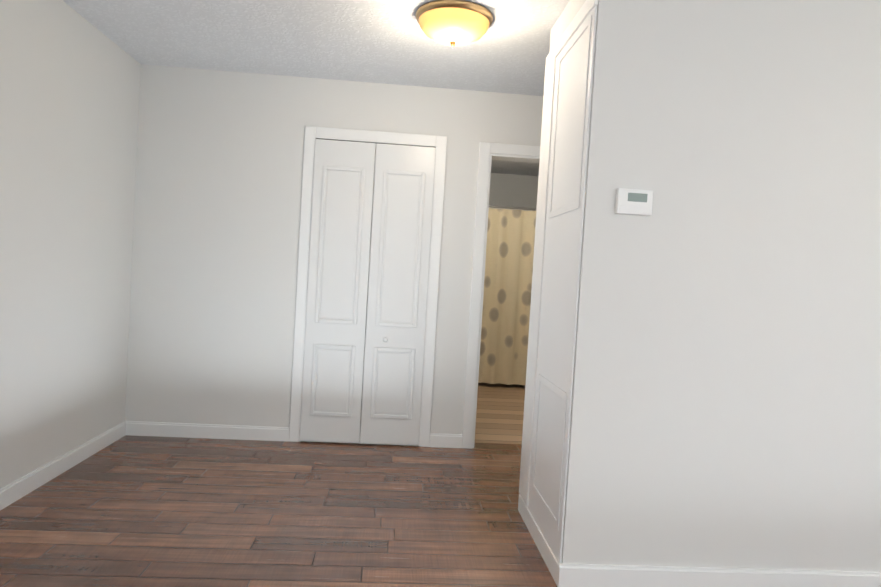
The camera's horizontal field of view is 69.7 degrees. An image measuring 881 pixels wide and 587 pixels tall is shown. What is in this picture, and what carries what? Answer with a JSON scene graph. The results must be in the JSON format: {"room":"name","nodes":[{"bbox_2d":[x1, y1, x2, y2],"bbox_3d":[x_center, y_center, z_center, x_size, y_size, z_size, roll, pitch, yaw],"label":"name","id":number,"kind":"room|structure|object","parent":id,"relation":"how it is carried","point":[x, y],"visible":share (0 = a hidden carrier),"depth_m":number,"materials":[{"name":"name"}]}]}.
{"room":"empty bedroom","nodes":[
{"label":"empty bedroom","id":0,"kind":"room"},
{"bbox_2d":[0,0,140,488],"bbox_3d":[-1.864,-0.171,0.733,0.150,2.440,7.180,3,2,-4],"label":"wall","id":1,"kind":"structure","parent":0,"point":[69,92],"depth_m":3.28,"materials":[{"name":"white paint"}]},
{"bbox_2d":[0,421,127,509],"bbox_3d":[-1.846,1.007,0.697,0.014,0.092,7.030,3,2,-4],"label":"baseboard","id":2,"kind":"structure","parent":1,"relation":"attached to","point":[28,483],"depth_m":3.35,"materials":[{"name":"white wood"}]},
{"bbox_2d":[0,435,556,586],"bbox_3d":[1.622,1.299,0.949,7.290,0.100,7.330,3,2,-4],"label":"floor","id":3,"kind":"structure","parent":0,"point":[139,511],"depth_m":2.94,"materials":[{"name":"brown wood"}]},
{"bbox_2d":[63,0,569,175],"bbox_3d":[1.657,-1.290,2.506,7.290,0.100,10.600,3,2,-4],"label":"ceiling","id":4,"kind":"structure","parent":0,"point":[383,41],"depth_m":3.52,"materials":[{"name":"white paint"}]},
{"bbox_2d":[415,0,492,46],"bbox_3d":[0.064,-1.274,3.077,0.380,0.150,0.380,3,2,-4],"label":"hall ceiling light","id":5,"kind":"object","parent":4,"relation":"attached to","point":[452,23],"visible":1,"depth_m":2.97,"materials":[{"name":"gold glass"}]},
{"bbox_2d":[125,64,543,445],"bbox_3d":[0.531,-0.138,4.426,5.150,2.440,0.150,3,2,-4],"label":"wall","id":6,"kind":"structure","parent":0,"point":[218,191],"depth_m":4.20,"materials":[{"name":"white paint"}]},
{"bbox_2d":[128,421,288,441],"bbox_3d":[-1.544,0.923,4.234,1.050,0.092,0.014,3,2,-4],"label":"baseboard","id":7,"kind":"structure","parent":6,"relation":"attached to","point":[135,428],"depth_m":4.23,"materials":[{"name":"white wood"}]},
{"bbox_2d":[300,138,435,444],"bbox_3d":[-0.489,0.001,4.249,0.802,2.030,0.069,3,2,-4],"label":"bifold closet door","id":8,"kind":"structure","parent":6,"relation":"in","point":[342,253],"depth_m":4.25,"materials":[{"name":"white wood"}]},
{"bbox_2d":[289,126,539,448],"bbox_3d":[0.066,-0.003,4.390,2.074,2.117,0.166,3,2,-4],"label":"door frame","id":9,"kind":"structure","parent":6,"relation":"attached to","point":[489,153],"depth_m":4.29,"materials":[{"name":"white wood"}]},
{"bbox_2d":[475,382,524,443],"bbox_3d":[0.467,1.082,6.102,2.000,0.100,3.120,3,2,-4],"label":"floor","id":10,"kind":"structure","parent":0,"point":[499,413],"depth_m":5.54,"materials":[{"name":"wood"}]},
{"bbox_2d":[489,173,538,210],"bbox_3d":[0.418,-0.239,7.695,1.980,2.440,0.150,3,2,-4],"label":"wall","id":11,"kind":"structure","parent":0,"point":[512,190],"depth_m":7.61,"materials":[{"name":"white paint"}]},
{"bbox_2d":[478,205,536,384],"bbox_3d":[0.476,0.009,6.829,2.000,1.922,0.070,3,2,-4],"label":"shower curtain","id":12,"kind":"object","parent":11,"relation":"hanging from","point":[507,294],"visible":0.23,"depth_m":6.85,"materials":[{"name":"fabric"}]},
{"bbox_2d":[549,0,880,571],"bbox_3d":[2.775,0.035,2.978,4.547,2.440,0.800,3,2,-4],"label":"wall","id":13,"kind":"structure","parent":0,"point":[726,404],"depth_m":2.46,"materials":[{"name":"white paint"}]},
{"bbox_2d":[519,0,597,561],"bbox_3d":[0.500,-0.069,2.816,0.016,2.208,0.792,3,2,-4],"label":"door","id":14,"kind":"structure","parent":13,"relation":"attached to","point":[568,83],"depth_m":2.73,"materials":[{"name":"white paint"}]},
{"bbox_2d":[518,494,556,574],"bbox_3d":[0.435,1.078,2.855,0.014,0.092,0.790,3,2,-4],"label":"baseboard","id":15,"kind":"structure","parent":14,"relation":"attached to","point":[538,536],"depth_m":2.82,"materials":[{"name":"white wood"}]},
{"bbox_2d":[615,188,652,215],"bbox_3d":[0.737,-0.348,2.408,0.136,0.096,0.028,3,2,-4],"label":"thermostat","id":16,"kind":"object","parent":13,"relation":"attached to","point":[633,201],"visible":1,"depth_m":2.40,"materials":[{"name":"white plastic"}]},
{"bbox_2d":[552,557,880,586],"bbox_3d":[2.727,1.219,2.606,4.561,0.092,0.014,3,2,-4],"label":"baseboard","id":17,"kind":"structure","parent":13,"relation":"attached to","point":[579,575],"depth_m":2.48,"materials":[{"name":"white wood"}]}
]}

